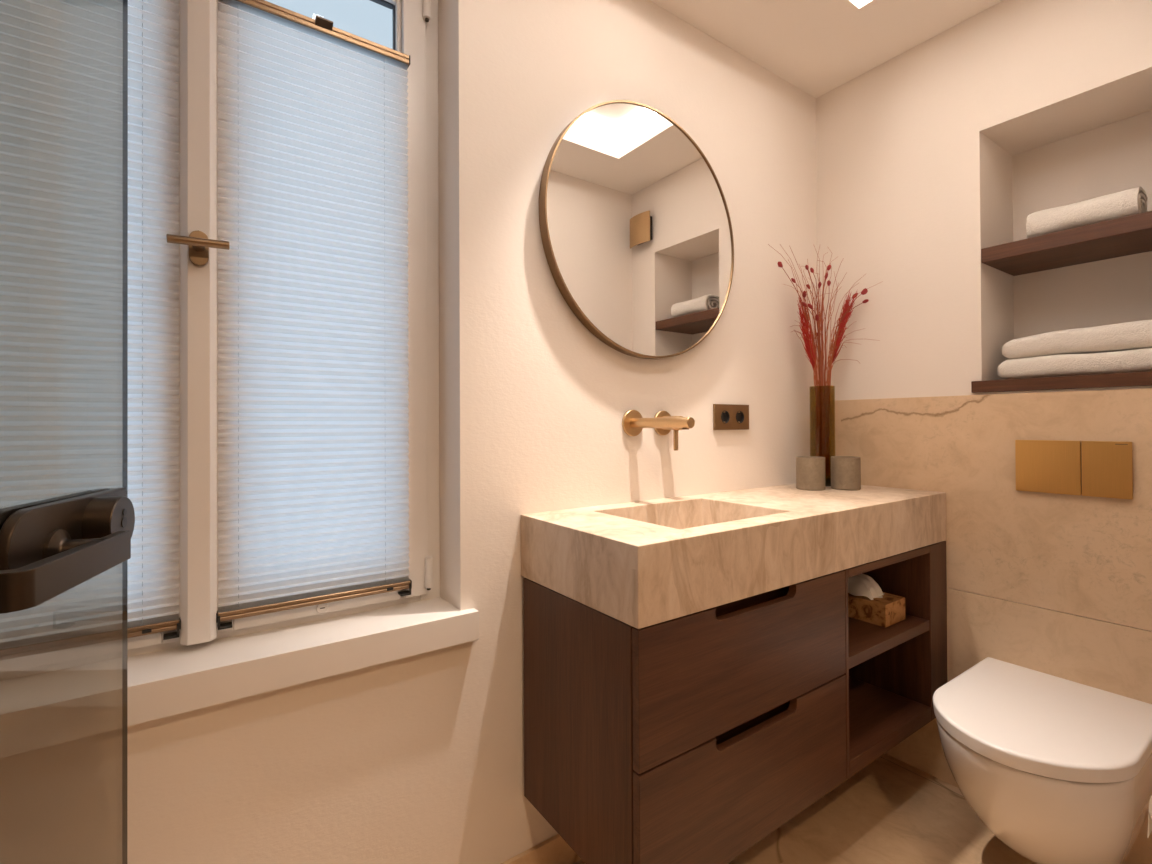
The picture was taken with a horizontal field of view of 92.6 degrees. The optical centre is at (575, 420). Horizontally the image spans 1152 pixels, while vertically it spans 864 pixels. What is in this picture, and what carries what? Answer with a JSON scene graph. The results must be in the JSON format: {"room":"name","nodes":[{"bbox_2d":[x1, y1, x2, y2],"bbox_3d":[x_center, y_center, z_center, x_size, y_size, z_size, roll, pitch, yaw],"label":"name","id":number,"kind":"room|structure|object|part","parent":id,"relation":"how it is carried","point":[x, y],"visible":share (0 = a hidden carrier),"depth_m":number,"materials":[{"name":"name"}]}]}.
{"room":"bathroom","nodes":[
{"label":"bathroom","id":0,"kind":"room"},
{"bbox_2d":[0,0,817,863],"bbox_3d":[-0.234,-0.041,1.424,3.550,2.359,0.240,0,0,-35],"label":"wall","id":1,"kind":"structure","parent":0,"point":[417,759],"depth_m":1.32,"materials":[{"name":"paint"}]},
{"bbox_2d":[0,0,478,757],"bbox_3d":[-0.715,-0.316,1.046,1.044,1.632,0.221,0,0,-35],"label":"window","id":2,"kind":"structure","parent":1,"relation":"in","point":[47,699],"depth_m":1.04,"materials":[{"name":"paint"}]},
{"bbox_3d":[-0.933,-0.334,0.958,0.452,1.505,0.056,0,0,-35],"label":"sash","id":3,"kind":"part","parent":2,"relation":"part of","materials":[{"name":"paint"}]},
{"bbox_2d":[0,0,180,660],"bbox_3d":[-0.899,-0.224,0.926,0.380,1.257,0.033,0,0,-35],"label":"blind","id":4,"kind":"object","parent":2,"relation":"attached to","point":[61,61],"visible":0.98,"depth_m":0.96,"materials":[{"name":"fabric"}]},
{"bbox_3d":[-0.900,0.382,0.928,0.376,0.017,0.019,0,0,-35],"label":"rail","id":5,"kind":"part","parent":4,"relation":"part of","materials":[{"name":"brown metal"}]},
{"bbox_3d":[-0.794,-0.229,1.008,0.001,1.210,0.001,0,0,-35],"label":"cord","id":6,"kind":"part","parent":4,"relation":"part of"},
{"bbox_3d":[-0.698,0.467,1.023,1.044,0.066,0.176,0,0,-35],"label":"sill","id":7,"kind":"part","parent":2,"relation":"part of","materials":[{"name":"white paint"}]},
{"bbox_2d":[216,0,411,629],"bbox_3d":[-0.542,-0.224,1.176,0.380,1.257,0.033,0,0,-35],"label":"blind","id":8,"kind":"object","parent":2,"relation":"attached to","point":[313,431],"visible":1,"depth_m":1.17,"materials":[{"name":"fabric"}]},
{"bbox_3d":[-0.671,-0.229,1.094,0.001,1.210,0.001,0,0,-35],"label":"cord","id":9,"kind":"part","parent":8,"relation":"part of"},
{"bbox_3d":[-0.543,0.382,1.178,0.376,0.017,0.019,0,0,-35],"label":"rail","id":10,"kind":"part","parent":8,"relation":"part of","materials":[{"name":"brown metal"}]},
{"bbox_3d":[-0.549,-0.842,1.185,0.376,0.020,0.019,0,0,-35],"label":"rail","id":11,"kind":"part","parent":8,"relation":"part of","materials":[{"name":"brown metal"}]},
{"bbox_3d":[-0.437,-0.230,1.258,0.001,1.210,0.001,0,0,-35],"label":"cord","id":12,"kind":"part","parent":8,"relation":"part of","materials":[{"name":"white fabric"}]},
{"bbox_3d":[-0.560,-0.334,1.219,0.452,1.505,0.056,0,0,-35],"label":"sash","id":13,"kind":"part","parent":2,"relation":"part of","materials":[{"name":"paint"}]},
{"bbox_2d":[501,834,580,863],"bbox_3d":[-0.264,1.094,1.238,2.887,0.087,0.012,0,0,-35],"label":"baseboard","id":14,"kind":"structure","parent":1,"relation":"attached to","point":[554,850],"depth_m":1.37,"materials":[{"name":"tile"}]},
{"bbox_2d":[539,100,733,358],"bbox_3d":[0.206,-0.532,1.571,0.713,0.713,0.030,0,0,-35],"label":"round mirror","id":15,"kind":"object","parent":1,"relation":"attached to","point":[636,231],"visible":1,"depth_m":1.53,"materials":[{"name":"brown mirror"}]},
{"bbox_2d":[622,410,694,450],"bbox_3d":[0.269,0.028,1.492,0.189,0.116,0.224,0,0,-35],"label":"tap","id":16,"kind":"object","parent":1,"relation":"attached to","point":[633,422],"visible":1,"depth_m":1.53,"materials":[{"name":"gold metal"}]},
{"bbox_3d":[0.224,0.007,1.456,0.028,0.028,0.216,0,0,-35],"label":"spout","id":17,"kind":"part","parent":16,"relation":"part of","materials":[{"name":"gold metal"}]},
{"bbox_2d":[713,404,748,429],"bbox_3d":[0.506,-0.010,1.788,0.168,0.082,0.009,0,0,-35],"label":"double socket","id":18,"kind":"object","parent":1,"relation":"attached to","point":[725,416],"visible":1,"depth_m":1.78,"materials":[{"name":"brown metal"}]},
{"bbox_2d":[523,541,946,863],"bbox_3d":[0.517,0.642,1.525,1.277,0.526,0.419,0,0,-35],"label":"vanity cabinet","id":19,"kind":"object","parent":1,"relation":"attached to","point":[693,738],"visible":0.86,"depth_m":1.18,"materials":[{"name":"brown wood"}]},
{"bbox_3d":[-0.005,0.643,1.173,0.019,0.526,0.397,0,0,-35],"label":"panel","id":20,"kind":"part","parent":19,"relation":"part of","materials":[{"name":"brown wood"}]},
{"bbox_2d":[521,484,945,628],"bbox_3d":[0.511,0.302,1.531,1.278,0.150,0.431,0,0,-35],"label":"countertop","id":21,"kind":"structure","parent":19,"relation":"on","point":[639,564],"depth_m":1.24,"materials":[{"name":"beige stone"}]},
{"bbox_2d":[796,456,824,490],"bbox_3d":[0.776,0.175,1.821,0.089,0.106,0.089,0,0,-35],"label":"tumbler","id":22,"kind":"object","parent":21,"relation":"on","point":[810,470],"visible":1,"depth_m":1.78,"materials":[{"name":"beige stone"}]},
{"bbox_2d":[809,387,834,485],"bbox_3d":[0.866,0.054,1.933,0.082,0.347,0.082,0,0,-35],"label":"glass vase","id":23,"kind":"object","parent":21,"relation":"on","point":[827,480],"visible":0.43,"depth_m":1.89,"materials":[{"name":"brown glass"}]},
{"bbox_2d":[777,262,816,433],"bbox_3d":[0.770,-0.175,1.908,0.169,0.737,0.019,0,0,-21],"label":"dried flower","id":24,"kind":"object","parent":23,"relation":"in","point":[778,263],"visible":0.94,"depth_m":1.92,"materials":[{"name":"red plant"}]},
{"bbox_2d":[791,278,819,456],"bbox_3d":[0.805,-0.155,1.932,0.095,0.688,0.022,0,0,5],"label":"dried flower","id":25,"kind":"object","parent":23,"relation":"in","point":[792,279],"visible":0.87,"depth_m":1.93,"materials":[{"name":"red plant"}]},
{"bbox_2d":[797,294,822,440],"bbox_3d":[0.821,-0.124,1.929,0.093,0.634,0.040,0,0,0],"label":"grass tuft","id":26,"kind":"object","parent":23,"relation":"in","point":[805,324],"visible":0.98,"depth_m":1.93,"materials":[{"name":"red plant"}]},
{"bbox_2d":[801,302,819,456],"bbox_3d":[0.822,-0.111,1.919,0.075,0.603,0.016,0,0,-18],"label":"dried flower","id":27,"kind":"object","parent":23,"relation":"in","point":[803,303],"visible":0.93,"depth_m":1.93,"materials":[{"name":"red plant"}]},
{"bbox_3d":[0.826,-0.106,1.919,0.067,0.594,0.014,0,0,-24],"label":"stem","id":28,"kind":"part","parent":27,"relation":"part of","materials":[{"name":"red plant"}]},
{"bbox_2d":[802,290,818,402],"bbox_3d":[0.834,-0.131,1.928,0.105,0.637,0.017,0,0,-26],"label":"dried flower","id":29,"kind":"object","parent":23,"relation":"in","point":[804,291],"visible":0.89,"depth_m":1.92,"materials":[{"name":"red plant"}]},
{"bbox_2d":[805,265,820,455],"bbox_3d":[0.825,-0.178,1.910,0.072,0.716,0.018,0,0,-35],"label":"dried flower","id":30,"kind":"object","parent":23,"relation":"in","point":[806,266],"visible":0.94,"depth_m":1.92,"materials":[{"name":"red plant"}]},
{"bbox_2d":[806,284,820,455],"bbox_3d":[0.843,-0.143,1.942,0.048,0.678,0.026,-1,-1,44],"label":"dried flower","id":31,"kind":"object","parent":23,"relation":"in","point":[807,285],"visible":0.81,"depth_m":1.93,"materials":[{"name":"red plant"}]},
{"bbox_3d":[0.847,-0.139,1.939,0.026,0.669,0.043,0,0,-35],"label":"stem","id":32,"kind":"part","parent":31,"relation":"part of","materials":[{"name":"red plant"}]},
{"bbox_2d":[808,303,821,431],"bbox_3d":[0.836,-0.109,1.916,0.028,0.588,0.081,-1,0,43],"label":"dried flower","id":33,"kind":"object","parent":23,"relation":"in","point":[810,306],"visible":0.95,"depth_m":1.92,"materials":[{"name":"red plant"}]},
{"bbox_3d":[0.841,-0.104,1.917,0.026,0.578,0.075,-1,0,37],"label":"stem","id":34,"kind":"part","parent":33,"relation":"part of","materials":[{"name":"red plant"}]},
{"bbox_2d":[810,268,823,456],"bbox_3d":[0.853,-0.182,1.936,0.047,0.718,0.025,-1,-1,44],"label":"dried flower","id":35,"kind":"object","parent":23,"relation":"in","point":[811,269],"visible":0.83,"depth_m":1.94,"materials":[{"name":"red plant"}]},
{"bbox_2d":[815,314,827,457],"bbox_3d":[0.853,-0.087,1.915,0.076,0.555,0.020,0,0,-39],"label":"dried flower","id":36,"kind":"object","parent":23,"relation":"in","point":[816,316],"visible":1,"depth_m":1.92,"materials":[{"name":"red plant"}]},
{"bbox_2d":[818,282,826,473],"bbox_3d":[0.859,-0.149,1.926,0.015,0.674,0.032,0,0,-13],"label":"dried flower","id":37,"kind":"object","parent":23,"relation":"in","point":[819,283],"visible":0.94,"depth_m":1.93,"materials":[{"name":"red plant"}]},
{"bbox_2d":[821,273,827,448],"bbox_3d":[0.862,-0.159,1.927,0.018,0.706,0.062,0,0,-7],"label":"dried flower","id":38,"kind":"object","parent":23,"relation":"in","point":[826,276],"visible":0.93,"depth_m":1.92,"materials":[{"name":"red plant"}]},
{"bbox_3d":[0.861,-0.153,1.930,0.014,0.694,0.057,0,0,-2],"label":"stem","id":39,"kind":"part","parent":38,"relation":"part of","materials":[{"name":"red plant"}]},
{"bbox_2d":[768,244,882,476],"bbox_3d":[0.852,-0.211,1.915,0.383,0.814,0.097,0,0,1],"label":"dried grass","id":40,"kind":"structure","parent":23,"relation":"in","point":[825,426],"depth_m":1.92,"materials":[{"name":"plant"}]},
{"bbox_2d":[822,264,830,466],"bbox_3d":[0.882,-0.174,1.926,0.028,0.739,0.032,0,0,-35],"label":"dried flower","id":41,"kind":"object","parent":23,"relation":"in","point":[829,265],"visible":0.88,"depth_m":1.93,"materials":[{"name":"red plant"}]},
{"bbox_3d":[0.880,-0.169,1.929,0.028,0.728,0.025,0,0,-35],"label":"stem","id":42,"kind":"part","parent":41,"relation":"part of","materials":[{"name":"red plant"}]},
{"bbox_2d":[823,280,830,408],"bbox_3d":[0.865,-0.149,1.923,0.013,0.669,0.068,0,0,-17],"label":"dried flower","id":43,"kind":"object","parent":23,"relation":"in","point":[828,281],"visible":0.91,"depth_m":1.92,"materials":[{"name":"red plant"}]},
{"bbox_2d":[821,293,857,442],"bbox_3d":[0.916,-0.133,1.933,0.149,0.627,0.014,0,0,4],"label":"dried flower","id":44,"kind":"object","parent":23,"relation":"in","point":[857,293],"visible":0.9,"depth_m":1.93,"materials":[{"name":"red plant"}]},
{"bbox_2d":[823,291,857,440],"bbox_3d":[0.924,-0.132,1.929,0.124,0.650,0.040,0,0,3],"label":"grass tuft","id":45,"kind":"object","parent":23,"relation":"in","point":[847,305],"visible":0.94,"depth_m":1.92,"materials":[{"name":"red plant"}]},
{"bbox_2d":[828,288,867,474],"bbox_3d":[0.941,-0.132,1.910,0.132,0.644,0.025,0,0,14],"label":"dried flower","id":46,"kind":"object","parent":23,"relation":"in","point":[864,291],"visible":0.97,"depth_m":1.92,"materials":[{"name":"red plant"}]},
{"bbox_2d":[829,299,868,388],"bbox_3d":[0.944,-0.118,1.918,0.145,0.602,0.026,0,0,18],"label":"dried flower","id":47,"kind":"object","parent":23,"relation":"in","point":[865,300],"visible":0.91,"depth_m":1.92,"materials":[{"name":"red plant"}]},
{"bbox_2d":[831,456,860,489],"bbox_3d":[0.892,0.174,1.820,0.089,0.106,0.089,0,0,-35],"label":"tumbler","id":48,"kind":"object","parent":21,"relation":"on","point":[845,470],"visible":1,"depth_m":1.78,"materials":[{"name":"grey concrete"}]},
{"bbox_3d":[0.390,0.507,1.194,0.688,0.257,0.019,0,0,-35],"label":"drawer","id":49,"kind":"part","parent":19,"relation":"part of","materials":[{"name":"brown wood"}]},
{"bbox_3d":[0.391,0.772,1.192,0.688,0.264,0.019,0,0,-35],"label":"drawer","id":50,"kind":"part","parent":19,"relation":"part of","materials":[{"name":"brown wood"}]},
{"bbox_2d":[848,574,904,627],"bbox_3d":[0.877,0.540,1.730,0.124,0.126,0.243,0,0,-35],"label":"tissue box","id":51,"kind":"object","parent":19,"relation":"on","point":[867,602],"visible":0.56,"depth_m":1.65,"materials":[{"name":"wood"}]},
{"bbox_2d":[848,614,928,668],"bbox_3d":[0.761,0.619,1.690,0.459,0.030,0.402,0,0,-35],"label":"shelf","id":52,"kind":"object","parent":19,"relation":"attached to","point":[867,640],"depth_m":1.55,"materials":[{"name":"brown wood"}]},
{"bbox_3d":[0.757,0.390,1.696,0.459,0.021,0.418,0,0,-35],"label":"rail","id":53,"kind":"part","parent":19,"relation":"part of","materials":[{"name":"brown wood"}]},
{"bbox_3d":[0.479,0.884,1.496,1.143,0.042,0.418,0,0,-35],"label":"panel","id":54,"kind":"part","parent":19,"relation":"part of","materials":[{"name":"brown wood"}]},
{"bbox_3d":[0.993,0.642,1.859,0.114,0.526,0.418,0,0,-35],"label":"panel","id":55,"kind":"part","parent":19,"relation":"part of","materials":[{"name":"brown wood"}]},
{"bbox_2d":[574,754,1036,863],"bbox_3d":[0.632,1.186,0.187,3.550,0.120,3.400,0,0,-35],"label":"floor","id":56,"kind":"structure","parent":0,"point":[891,811],"depth_m":1.52,"materials":[{"name":"tile"}]},
{"bbox_2d":[649,0,1002,97],"bbox_3d":[0.620,-1.342,0.203,3.550,0.220,3.400,0,0,-35],"label":"ceiling","id":57,"kind":"structure","parent":0,"point":[817,47],"depth_m":1.72,"materials":[{"name":"paint"}]},
{"bbox_2d":[816,0,1151,630],"bbox_3d":[1.470,-0.048,1.688,0.455,2.359,1.280,0,0,-35],"label":"wall","id":58,"kind":"structure","parent":0,"point":[940,153],"depth_m":1.72,"materials":[{"name":"paint"}]},
{"bbox_2d":[817,388,1151,630],"bbox_3d":[1.236,0.223,1.619,0.008,0.598,1.120,0,0,-35],"label":"wall panel","id":59,"kind":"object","parent":58,"relation":"attached to","point":[1085,556],"depth_m":1.57,"materials":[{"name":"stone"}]},
{"bbox_2d":[885,588,1151,863],"bbox_3d":[1.238,0.828,1.616,0.008,0.609,1.120,0,0,-35],"label":"wall panel","id":60,"kind":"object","parent":58,"relation":"attached to","point":[1115,658],"depth_m":1.53,"materials":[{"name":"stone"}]},
{"bbox_2d":[933,657,1151,863],"bbox_3d":[1.114,0.879,1.331,0.521,0.358,0.376,0,0,-35],"label":"toilet","id":61,"kind":"object","parent":58,"relation":"attached to","point":[1058,770],"visible":1,"depth_m":1.21,"materials":[{"name":"white ceramic"}]},
{"bbox_3d":[1.114,0.718,1.332,0.521,0.036,0.376,0,0,-35],"label":"lid","id":62,"kind":"part","parent":61,"relation":"part of","materials":[{"name":"white plastic"}]},
{"bbox_3d":[1.118,0.899,1.333,0.513,0.319,0.362,0,0,-35],"label":"bowl","id":63,"kind":"part","parent":61,"relation":"part of","materials":[{"name":"white ceramic"}]},
{"bbox_2d":[971,371,1151,392],"bbox_3d":[1.443,-0.102,1.555,0.280,0.034,0.462,0,0,-35],"label":"wall shelf","id":64,"kind":"object","parent":58,"relation":"attached to","point":[1129,379],"visible":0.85,"depth_m":1.48,"materials":[{"name":"brown wood"}]},
{"bbox_2d":[997,348,1151,378],"bbox_3d":[1.449,-0.152,1.545,0.235,0.064,0.378,0,0,-35],"label":"folded towel","id":65,"kind":"object","parent":64,"relation":"on","point":[1137,360],"visible":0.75,"depth_m":1.49,"materials":[{"name":"fabric"}]},
{"bbox_2d":[1002,320,1151,358],"bbox_3d":[1.452,-0.218,1.544,0.228,0.072,0.365,0,0,-35],"label":"folded towel","id":66,"kind":"object","parent":65,"relation":"on","point":[1133,335],"visible":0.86,"depth_m":1.48,"materials":[{"name":"fabric"}]},
{"bbox_2d":[981,211,1151,275],"bbox_3d":[1.446,-0.496,1.560,0.268,0.042,0.416,0,0,-35],"label":"wall shelf","id":67,"kind":"object","parent":58,"relation":"attached to","point":[1132,234],"visible":1,"depth_m":1.53,"materials":[{"name":"brown wood"}]},
{"bbox_2d":[1026,187,1147,238],"bbox_3d":[1.410,-0.561,1.525,0.124,0.088,0.232,0,0,-35],"label":"rolled towel","id":68,"kind":"object","parent":67,"relation":"on","point":[1132,201],"visible":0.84,"depth_m":1.48,"materials":[{"name":"fabric"}]},
{"bbox_2d":[1015,440,1132,499],"bbox_3d":[1.325,0.127,1.474,0.012,0.144,0.238,0,0,-35],"label":"flush plate","id":69,"kind":"object","parent":58,"relation":"attached to","point":[1086,468],"visible":1,"depth_m":1.46,"materials":[{"name":"brown metal"}]},
{"bbox_3d":[1.328,0.127,1.476,0.006,0.137,0.233,0,0,-35],"label":"frame","id":70,"kind":"part","parent":69,"relation":"part of","materials":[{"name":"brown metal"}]},
{"bbox_3d":[0.419,-0.052,0.269,2.895,2.359,0.160,0,0,-35],"label":"wall","id":71,"kind":"structure","parent":0,"visible":0},
{"bbox_2d":[0,0,134,863],"bbox_3d":[-0.394,0.085,0.283,0.080,2.077,0.785,0,0,-17],"label":"door","id":72,"kind":"structure","parent":71,"relation":"in","point":[50,547],"depth_m":0.50,"materials":[{"name":"clear glass"}]},
{"bbox_3d":[-0.487,0.109,0.533,0.009,0.066,0.200,0,0,-18],"label":"clamp plate","id":73,"kind":"part","parent":72,"relation":"part of","materials":[{"name":"brown metal"}]},
{"bbox_3d":[-0.424,0.120,0.452,0.036,0.028,0.158,0,0,-18],"label":"lever","id":74,"kind":"part","parent":72,"relation":"part of","materials":[{"name":"brown metal"}]},
{"bbox_3d":[-0.466,0.103,0.550,0.022,0.053,0.053,0,0,-18],"label":"lock knob","id":75,"kind":"part","parent":72,"relation":"part of","materials":[{"name":"brown metal"}]},
{"bbox_3d":[-0.412,0.085,0.277,0.005,2.077,0.785,0,0,-18],"label":"glass panel","id":76,"kind":"part","parent":72,"relation":"part of","materials":[{"name":"clear glass"}]},
{"bbox_3d":[0.861,0.516,0.711,0.164,0.040,0.065,0,0,-35],"label":"toilet roll holder","id":77,"kind":"object","parent":71,"relation":"attached to","visible":0},
{"bbox_2d":[1147,795,1151,837],"bbox_3d":[0.846,0.523,0.732,0.100,0.104,0.106,0,0,-35],"label":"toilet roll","id":78,"kind":"object","parent":77,"relation":"on","point":[1150,800],"visible":1,"depth_m":0.75,"materials":[{"name":"paper"}]}
]}

